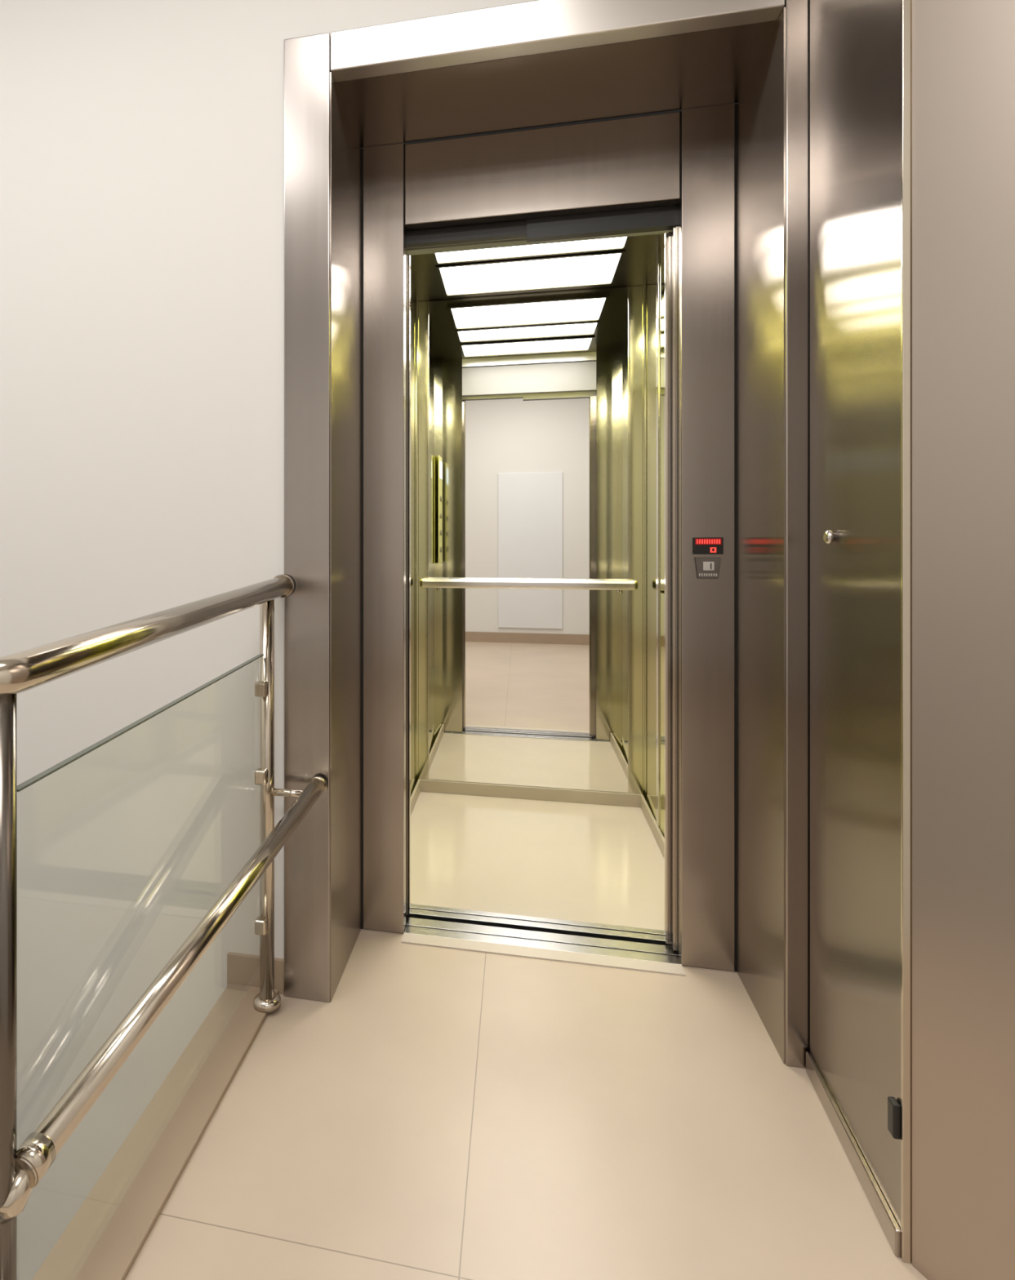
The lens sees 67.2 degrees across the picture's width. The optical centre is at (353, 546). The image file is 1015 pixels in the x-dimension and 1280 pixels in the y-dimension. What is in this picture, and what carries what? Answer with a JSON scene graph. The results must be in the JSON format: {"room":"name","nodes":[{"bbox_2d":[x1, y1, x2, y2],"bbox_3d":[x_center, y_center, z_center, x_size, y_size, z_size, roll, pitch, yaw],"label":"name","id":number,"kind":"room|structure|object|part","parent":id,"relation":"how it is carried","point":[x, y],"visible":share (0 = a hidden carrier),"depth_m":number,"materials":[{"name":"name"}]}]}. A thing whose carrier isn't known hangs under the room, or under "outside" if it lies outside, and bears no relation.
{"room":"elevator landing","nodes":[
{"label":"elevator landing","id":0,"kind":"room"},
{"bbox_2d":[0,0,534,1279],"bbox_3d":[-0.494,0.475,2.154,3.296,4.850,0.330,0,0,13],"label":"wall","id":1,"kind":"structure","parent":0,"point":[142,141],"depth_m":2.01,"materials":[{"name":"paint"}]},
{"bbox_2d":[31,982,278,1279],"bbox_3d":[-0.419,1.144,1.204,0.137,0.012,1.468,0,0,13],"label":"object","id":2,"kind":"structure","parent":1,"relation":"attached to","point":[107,1233],"depth_m":1.39,"materials":[{"name":"stone"}]},
{"bbox_2d":[0,573,327,1279],"bbox_3d":[-0.344,0.605,1.333,0.400,1.067,1.190,0,0,32],"label":"glass railing","id":3,"kind":"object","parent":2,"relation":"on","point":[21,1169],"visible":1,"depth_m":1.04,"materials":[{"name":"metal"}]},
{"bbox_3d":[-0.429,0.653,0.905,0.033,0.970,0.033,0,0,13],"label":"post","id":4,"kind":"part","parent":3,"relation":"part of","materials":[{"name":"metal"}]},
{"bbox_3d":[-0.487,0.130,1.405,0.440,0.109,1.076,0,0,13],"label":"rail","id":5,"kind":"part","parent":3,"relation":"part of","materials":[{"name":"metal"}]},
{"bbox_3d":[-0.247,0.682,1.385,0.040,0.205,1.018,0,0,18],"label":"rail","id":6,"kind":"part","parent":3,"relation":"part of","materials":[{"name":"metal"}]},
{"bbox_3d":[-0.216,0.629,1.843,0.036,1.018,0.036,0,0,13],"label":"post","id":7,"kind":"part","parent":3,"relation":"part of","materials":[{"name":"metal"}]},
{"bbox_2d":[226,951,284,994],"bbox_3d":[-0.253,1.107,1.925,0.157,0.085,0.012,0,0,13],"label":"baseboard","id":8,"kind":"structure","parent":1,"relation":"attached to","point":[243,969],"depth_m":1.92,"materials":[{"name":"stone"}]},
{"bbox_2d":[404,917,680,964],"bbox_3d":[0.533,1.168,2.163,0.768,0.044,0.095,0,0,13],"label":"door sill","id":9,"kind":"structure","parent":1,"relation":"attached to","point":[569,943],"depth_m":2.15,"materials":[{"name":"metal"}]},
{"bbox_2d":[400,933,685,976],"bbox_3d":[0.517,1.148,2.093,0.768,0.004,0.050,0,0,13],"label":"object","id":10,"kind":"structure","parent":1,"relation":"attached to","point":[407,938],"depth_m":2.08,"materials":[{"name":"stone"}]},
{"bbox_2d":[124,928,927,1279],"bbox_3d":[-0.626,1.275,0.181,3.900,0.250,4.280,0,0,13],"label":"floor","id":11,"kind":"structure","parent":0,"point":[448,1113],"depth_m":1.43,"materials":[{"name":"tile"}]},
{"bbox_2d":[284,0,810,1068],"bbox_3d":[0.492,-0.072,1.957,1.283,2.445,0.415,0,0,13],"label":"surround","id":12,"kind":"object","parent":11,"relation":"on","point":[737,175],"depth_m":1.94,"materials":[{"name":"metal"}]},
{"bbox_2d":[405,204,678,248],"bbox_3d":[0.538,-1.015,2.180,1.020,0.230,0.038,0,0,13],"label":"door track","id":13,"kind":"object","parent":12,"relation":"attached to","point":[656,219],"visible":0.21,"depth_m":2.15,"materials":[{"name":"black metal"}]},
{"bbox_2d":[405,253,410,915],"bbox_3d":[0.062,0.119,2.321,0.229,2.038,0.026,0,0,13],"label":"door leaf","id":14,"kind":"structure","parent":13,"relation":"hanging from","point":[407,256],"depth_m":2.29,"materials":[{"name":"metal"}]},
{"bbox_3d":[0.059,0.119,2.322,0.223,2.038,0.026,0,0,13],"label":"panel","id":15,"kind":"part","parent":14,"relation":"part of","materials":[{"name":"metal"}]},
{"bbox_3d":[0.275,-0.983,2.240,0.480,0.135,0.028,0,0,13],"label":"rail","id":16,"kind":"part","parent":13,"relation":"part of","materials":[{"name":"grey metal"}]},
{"bbox_2d":[664,231,671,944],"bbox_3d":[1.018,0.119,2.108,0.252,2.038,0.026,0,0,13],"label":"door leaf","id":17,"kind":"structure","parent":13,"relation":"hanging from","point":[668,235],"depth_m":2.12,"materials":[{"name":"metal"}]},
{"bbox_3d":[1.021,0.119,2.107,0.246,2.038,0.026,0,0,13],"label":"panel","id":18,"kind":"part","parent":17,"relation":"part of","materials":[{"name":"metal"}]},
{"bbox_2d":[671,226,678,951],"bbox_3d":[1.017,0.119,2.072,0.238,2.038,0.024,0,0,13],"label":"door leaf","id":19,"kind":"structure","parent":13,"relation":"hanging from","point":[675,229],"depth_m":2.09,"materials":[{"name":"metal"}]},
{"bbox_3d":[1.020,0.119,2.072,0.232,2.038,0.024,0,0,13],"label":"panel","id":20,"kind":"part","parent":19,"relation":"part of","materials":[{"name":"metal"}]},
{"bbox_3d":[0.528,-1.074,2.140,0.762,0.238,0.042,0,0,13],"label":"header panel","id":21,"kind":"part","parent":12,"relation":"part of","materials":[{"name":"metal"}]},
{"bbox_3d":[0.961,0.059,2.014,0.068,0.058,0.010,0,0,13],"label":"call button","id":22,"kind":"part","parent":12,"relation":"part of","materials":[{"name":"grey metal"}]},
{"bbox_2d":[692,537,723,554],"bbox_3d":[0.961,-0.001,2.015,0.076,0.046,0.008,0,0,13],"label":"indicator","id":23,"kind":"object","parent":12,"relation":"attached to","point":[700,545],"visible":1,"depth_m":2.01,"materials":[{"name":"black plastic"}]},
{"bbox_2d":[405,230,678,953],"bbox_3d":[0.664,0.005,2.828,1.055,2.390,1.210,0,0,13],"label":"car","id":24,"kind":"object","parent":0,"point":[566,861],"visible":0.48,"depth_m":3.03,"materials":[{"name":"metal"}]},
{"bbox_2d":[428,287,627,792],"bbox_3d":[0.783,-0.026,3.385,0.883,2.237,0.009,0,0,13],"label":"wall mirror","id":25,"kind":"object","parent":24,"relation":"attached to","point":[528,393],"visible":1,"depth_m":3.38,"materials":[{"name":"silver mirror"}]},
{"bbox_2d":[419,577,637,593],"bbox_3d":[0.772,0.177,3.344,0.950,0.059,0.072,0,0,13],"label":"handrail","id":26,"kind":"object","parent":24,"relation":"attached to","point":[518,584],"visible":1,"depth_m":3.31,"materials":[{"name":"metal"}]},
{"bbox_2d":[435,249,626,297],"bbox_3d":[0.730,-1.143,3.121,0.735,0.014,0.370,0,0,13],"label":"ceiling light","id":27,"kind":"object","parent":24,"relation":"attached to","point":[599,268],"visible":0.89,"depth_m":3.10,"materials":[{"name":"white plastic"}]},
{"bbox_2d":[431,236,631,265],"bbox_3d":[0.660,-1.143,2.806,0.735,0.014,0.235,0,0,13],"label":"ceiling light","id":28,"kind":"object","parent":24,"relation":"attached to","point":[614,243],"visible":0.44,"depth_m":2.87,"materials":[{"name":"white plastic"}]},
{"bbox_3d":[0.668,1.122,2.843,0.995,0.056,1.120,0,0,13],"label":"skirting","id":29,"kind":"part","parent":24,"relation":"part of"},
{"bbox_3d":[0.539,1.163,2.268,0.995,0.034,0.062,0,0,13],"label":"car sill","id":30,"kind":"part","parent":24,"relation":"part of","materials":[{"name":"metal"}]},
{"bbox_2d":[911,0,1014,1279],"bbox_3d":[1.070,-0.400,0.725,0.068,3.100,0.986,0,0,-17],"label":"wall","id":31,"kind":"structure","parent":0,"point":[963,51],"depth_m":1.11,"materials":[{"name":"paint"}]},
{"bbox_2d":[805,0,911,1263],"bbox_3d":[0.951,-0.395,1.406,0.055,3.090,0.450,0,0,15],"label":"door","id":32,"kind":"structure","parent":31,"relation":"in","point":[859,1061],"depth_m":1.34,"materials":[{"name":"metal"}]},
{"bbox_3d":[0.954,-0.018,1.488,0.018,0.028,0.028,0,0,13],"label":"knob","id":33,"kind":"part","parent":32,"relation":"part of","materials":[{"name":"metal"}]},
{"bbox_3d":[0.955,1.128,1.408,0.047,0.044,0.443,0,0,15],"label":"rail","id":34,"kind":"part","parent":32,"relation":"part of","materials":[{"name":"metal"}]}
]}

